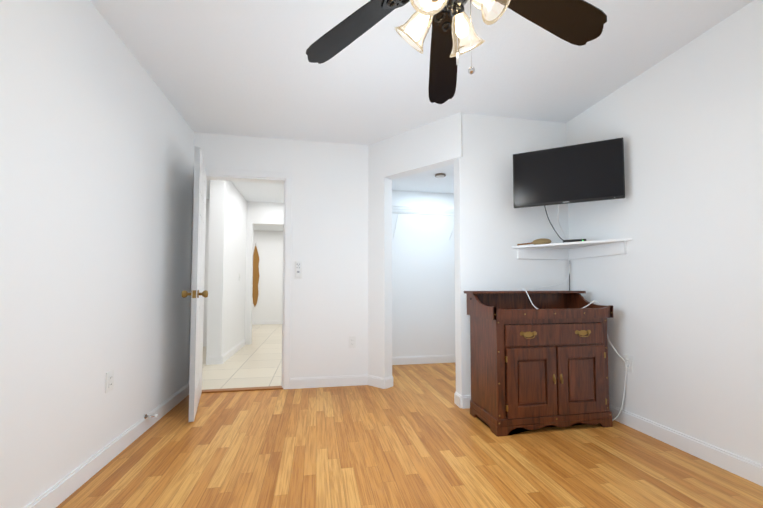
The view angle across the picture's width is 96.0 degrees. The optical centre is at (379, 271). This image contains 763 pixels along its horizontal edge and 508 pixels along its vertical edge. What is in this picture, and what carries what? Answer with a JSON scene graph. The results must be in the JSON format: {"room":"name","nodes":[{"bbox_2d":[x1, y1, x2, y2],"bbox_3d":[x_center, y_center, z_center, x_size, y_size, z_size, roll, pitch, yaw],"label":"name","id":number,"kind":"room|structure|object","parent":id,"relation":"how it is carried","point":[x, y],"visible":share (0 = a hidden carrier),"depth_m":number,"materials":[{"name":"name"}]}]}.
{"room":"bedroom","nodes":[
{"label":"bedroom","id":0,"kind":"room"},
{"bbox_2d":[0,0,193,507],"bbox_3d":[-1.400,-0.197,0.936,0.120,2.450,4.840,0,-3,-10],"label":"wall","id":1,"kind":"structure","parent":0,"point":[96,163],"depth_m":1.70,"materials":[{"name":"white paint"}]},
{"bbox_2d":[24,383,188,507],"bbox_3d":[-1.334,0.978,0.898,0.013,0.099,4.600,0,-3,-10],"label":"baseboard","id":2,"kind":"structure","parent":1,"relation":"attached to","point":[61,490],"depth_m":1.85,"materials":[{"name":"white wood"}]},
{"bbox_2d":[144,414,157,418],"bbox_3d":[-1.559,0.991,2.352,0.082,0.032,0.032,0,-3,-10],"label":"doorstop","id":3,"kind":"object","parent":2,"relation":"attached to","point":[146,416],"visible":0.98,"depth_m":2.35,"materials":[{"name":"silver metal"}]},
{"bbox_2d":[105,370,113,392],"bbox_3d":[-1.526,0.622,1.947,0.010,0.114,0.070,0,-3,-10],"label":"electrical outlet","id":4,"kind":"object","parent":1,"relation":"attached to","point":[109,387],"visible":1,"depth_m":1.94,"materials":[{"name":"white plastic"}]},
{"bbox_2d":[188,132,201,382],"bbox_3d":[-1.734,-0.097,3.272,0.065,2.450,0.120,0,-3,-10],"label":"wall","id":5,"kind":"structure","parent":0,"point":[197,138],"depth_m":3.25,"materials":[{"name":"white paint"}]},
{"bbox_2d":[203,199,209,339],"bbox_3d":[-3.764,0.003,5.593,2.670,2.450,0.120,0,-3,-10],"label":"wall","id":6,"kind":"structure","parent":0,"point":[206,269],"depth_m":5.70,"materials":[{"name":"white paint"}]},
{"bbox_2d":[247,201,283,224],"bbox_3d":[-1.446,-1.010,6.112,1.700,0.380,0.120,0,-3,-10],"label":"wall","id":7,"kind":"structure","parent":0,"point":[265,213],"depth_m":5.96,"materials":[{"name":"white paint"}]},
{"bbox_2d":[252,230,282,320],"bbox_3d":[-2.958,0.151,9.041,5.500,2.450,0.120,0,-3,-10],"label":"wall","id":8,"kind":"structure","parent":0,"point":[269,246],"depth_m":9.00,"materials":[{"name":"white paint"}]},
{"bbox_2d":[252,246,258,306],"bbox_3d":[-3.210,0.085,8.923,0.180,1.672,0.023,0,-3,-10],"label":"decor","id":9,"kind":"object","parent":8,"relation":"attached to","point":[255,274],"visible":0.96,"depth_m":8.91,"materials":[{"name":"brown wood"}]},
{"bbox_2d":[252,320,281,323],"bbox_3d":[-2.454,1.328,9.016,4.500,0.097,0.013,0,-3,-10],"label":"baseboard","id":10,"kind":"structure","parent":8,"relation":"attached to","point":[272,321],"depth_m":8.93,"materials":[{"name":"white wood"}]},
{"bbox_2d":[201,133,367,377],"bbox_3d":[-0.913,-0.090,3.423,1.605,2.450,0.120,0,-3,-10],"label":"wall","id":11,"kind":"structure","parent":0,"point":[329,289],"depth_m":3.43,"materials":[{"name":"white paint"}]},
{"bbox_2d":[189,168,291,388],"bbox_3d":[-1.315,0.078,3.334,0.899,2.107,0.136,0,-3,-10],"label":"door frame","id":12,"kind":"structure","parent":11,"relation":"attached to","point":[288,237],"depth_m":3.34,"materials":[{"name":"white wood"}]},
{"bbox_2d":[182,146,207,421],"bbox_3d":[-1.480,0.090,2.863,0.268,2.018,0.735,0,-3,-10],"label":"door","id":13,"kind":"structure","parent":12,"relation":"attached to","point":[198,294],"depth_m":2.56,"materials":[{"name":"white wood"}]},
{"bbox_2d":[202,386,282,392],"bbox_3d":[-1.312,1.123,3.272,0.785,0.012,0.080,0,-3,-10],"label":"trim","id":14,"kind":"structure","parent":11,"relation":"attached to","point":[241,389],"depth_m":3.25,"materials":[{"name":"brown wood"}]},
{"bbox_2d":[295,261,301,278],"bbox_3d":[-0.793,-0.017,3.369,0.072,0.180,0.024,0,-3,-10],"label":"switch","id":15,"kind":"object","parent":11,"relation":"attached to","point":[298,269],"visible":1,"depth_m":3.36,"materials":[{"name":"white plastic"}]},
{"bbox_2d":[290,375,383,388],"bbox_3d":[-0.416,1.085,3.382,0.897,0.098,0.040,0,-3,-10],"label":"baseboard","id":16,"kind":"structure","parent":11,"relation":"attached to","point":[353,380],"depth_m":3.37,"materials":[{"name":"white wood"}]},
{"bbox_2d":[349,336,355,347],"bbox_3d":[-0.270,0.706,3.441,0.070,0.114,0.010,0,-3,-10],"label":"electrical outlet","id":17,"kind":"object","parent":11,"relation":"attached to","point":[352,341],"visible":1,"depth_m":3.44,"materials":[{"name":"white plastic"}]},
{"bbox_2d":[56,324,762,507],"bbox_3d":[-1.647,1.179,3.834,6.460,0.050,10.740,0,-3,-10],"label":"floor","id":18,"kind":"structure","parent":0,"point":[418,444],"depth_m":1.97,"materials":[{"name":"laminate"}]},
{"bbox_2d":[206,180,246,356],"bbox_3d":[-2.229,-0.017,5.122,0.180,2.450,1.460,0,-3,-10],"label":"wall block","id":19,"kind":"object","parent":18,"relation":"on","point":[226,300],"visible":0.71,"depth_m":4.56,"materials":[{"name":"white paint"}]},
{"bbox_2d":[220,339,245,363],"bbox_3d":[-2.132,1.158,5.082,0.014,0.098,1.474,0,-3,-10],"label":"baseboard","id":20,"kind":"structure","parent":18,"relation":"on","point":[230,353],"depth_m":4.89,"materials":[{"name":"white wood"}]},
{"bbox_2d":[245,223,253,344],"bbox_3d":[-2.238,0.207,5.914,0.090,2.070,0.120,0,-3,-10],"label":"wall pier","id":21,"kind":"object","parent":18,"relation":"on","point":[249,287],"visible":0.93,"depth_m":5.86,"materials":[{"name":"white paint"}]},
{"bbox_2d":[464,291,613,436],"bbox_3d":[1.174,0.622,2.551,0.958,0.952,0.439,0,-3,-10],"label":"cabinet","id":22,"kind":"object","parent":18,"relation":"on","point":[544,364],"visible":1,"depth_m":2.37,"materials":[{"name":"brown wood"}]},
{"bbox_2d":[368,112,462,378],"bbox_3d":[0.325,-0.099,3.213,1.051,2.450,0.120,-2,-3,40],"label":"wall","id":23,"kind":"structure","parent":0,"point":[432,145],"depth_m":3.38,"materials":[{"name":"white paint"}]},
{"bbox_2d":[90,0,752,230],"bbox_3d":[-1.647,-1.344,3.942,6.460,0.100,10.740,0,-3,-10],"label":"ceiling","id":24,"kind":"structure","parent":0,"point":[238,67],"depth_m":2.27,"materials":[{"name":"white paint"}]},
{"bbox_2d":[306,0,606,103],"bbox_3d":[0.314,-1.061,1.288,1.181,0.691,1.226,0,-3,-10],"label":"fan","id":25,"kind":"object","parent":24,"relation":"hanging from","point":[454,35],"visible":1,"depth_m":1.39,"materials":[{"name":"brown wood"}]},
{"bbox_2d":[392,164,453,193],"bbox_3d":[0.758,-1.111,3.763,1.550,0.080,1.500,0,-3,-10],"label":"ceiling","id":26,"kind":"structure","parent":0,"point":[427,181],"depth_m":4.08,"materials":[{"name":"white paint"}]},
{"bbox_2d":[435,173,445,177],"bbox_3d":[0.675,-1.060,3.796,0.120,0.020,0.120,0,-3,-10],"label":"recessed light","id":27,"kind":"object","parent":26,"relation":"in","point":[439,175],"visible":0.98,"depth_m":3.77,"materials":[{"name":"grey metal"}]},
{"bbox_2d":[392,190,454,356],"bbox_3d":[0.612,-0.043,4.514,1.790,2.450,0.120,0,-3,-10],"label":"wall","id":28,"kind":"structure","parent":0,"point":[423,288],"depth_m":4.44,"materials":[{"name":"white paint"}]},
{"bbox_2d":[392,206,453,239],"bbox_3d":[0.651,-0.602,4.329,1.530,0.347,0.302,0,-3,-10],"label":"wire closet shelf","id":29,"kind":"object","parent":28,"relation":"attached to","point":[416,212],"visible":0.46,"depth_m":4.21,"materials":[{"name":"white metal"}]},
{"bbox_2d":[392,355,455,364],"bbox_3d":[0.624,1.130,4.399,1.550,0.097,0.013,0,-3,-10],"label":"baseboard","id":30,"kind":"structure","parent":28,"relation":"attached to","point":[437,358],"depth_m":4.38,"materials":[{"name":"white wood"}]},
{"bbox_2d":[454,113,568,395],"bbox_3d":[1.161,-0.109,2.990,1.020,2.450,0.120,0,-3,-10],"label":"wall","id":31,"kind":"structure","parent":0,"point":[492,225],"depth_m":2.92,"materials":[{"name":"white paint"}]},
{"bbox_2d":[456,392,470,408],"bbox_3d":[1.147,1.063,2.869,0.993,0.099,0.015,0,-3,-10],"label":"baseboard","id":32,"kind":"structure","parent":31,"relation":"attached to","point":[463,402],"depth_m":2.79,"materials":[{"name":"white wood"}]},
{"bbox_2d":[513,137,624,207],"bbox_3d":[1.394,-0.723,2.677,0.625,0.432,0.629,0,-3,-10],"label":"tv","id":33,"kind":"object","parent":31,"relation":"attached to","point":[587,172],"visible":1,"depth_m":2.56,"materials":[{"name":"black plastic"}]},
{"bbox_2d":[544,206,562,239],"bbox_3d":[1.400,-0.376,2.728,0.271,0.271,0.014,1,-3,-28],"label":"cord","id":34,"kind":"object","parent":33,"relation":"hanging from","point":[551,224],"visible":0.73,"depth_m":2.71,"materials":[{"name":"black plastic"}]},
{"bbox_2d":[558,204,567,239],"bbox_3d":[1.512,-0.375,2.807,0.325,0.279,0.295,0,-3,-10],"label":"cord","id":35,"kind":"object","parent":33,"relation":"hanging from","point":[559,222],"visible":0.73,"depth_m":2.76,"materials":[{"name":"white plastic"}]},
{"bbox_2d":[566,0,762,464],"bbox_3d":[1.931,-0.153,1.953,0.120,2.450,5.640,0,-3,-10],"label":"wall","id":36,"kind":"structure","parent":0,"point":[678,286],"depth_m":2.05,"materials":[{"name":"white paint"}]},
{"bbox_2d":[512,238,631,259],"bbox_3d":[1.458,-0.173,2.671,0.550,0.108,0.617,0,-3,-10],"label":"corner shelf","id":37,"kind":"object","parent":36,"relation":"attached to","point":[577,250],"visible":1,"depth_m":2.81,"materials":[{"name":"white wood"}]},
{"bbox_2d":[517,238,551,245],"bbox_3d":[1.295,-0.248,2.868,0.241,0.054,0.128,0,-3,-10],"label":"duster","id":38,"kind":"object","parent":37,"relation":"on","point":[541,241],"visible":0.9,"depth_m":2.84,"materials":[{"name":"beige"}]},
{"bbox_2d":[522,260,569,308],"bbox_3d":[1.389,0.106,2.739,0.602,0.431,0.369,0,-3,-10],"label":"cord","id":39,"kind":"object","parent":37,"relation":"hanging from","point":[546,286],"visible":0.62,"depth_m":2.83,"materials":[{"name":"white plastic"}]},
{"bbox_2d":[562,239,585,242],"bbox_3d":[1.553,-0.238,2.736,0.160,0.024,0.113,-1,-3,25],"label":"cable box","id":40,"kind":"object","parent":37,"relation":"on","point":[575,240],"visible":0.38,"depth_m":2.69,"materials":[{"name":"black plastic"}]},
{"bbox_2d":[623,354,632,372],"bbox_3d":[1.769,0.653,2.444,0.010,0.114,0.070,0,-3,-10],"label":"electrical outlet","id":41,"kind":"object","parent":36,"relation":"attached to","point":[628,360],"visible":1,"depth_m":2.43,"materials":[{"name":"white plastic"}]},
{"bbox_2d":[583,301,626,420],"bbox_3d":[1.617,0.653,2.524,0.264,0.871,0.204,0,-3,-10],"label":"cord","id":42,"kind":"object","parent":41,"relation":"attached to","point":[625,367],"visible":0.73,"depth_m":2.46,"materials":[{"name":"white plastic"}]},
{"bbox_2d":[609,404,762,486],"bbox_3d":[2.009,0.987,1.104,0.014,0.099,3.800,0,-3,-10],"label":"baseboard","id":43,"kind":"structure","parent":36,"relation":"attached to","point":[747,469],"depth_m":2.00,"materials":[{"name":"white wood"}]}
]}

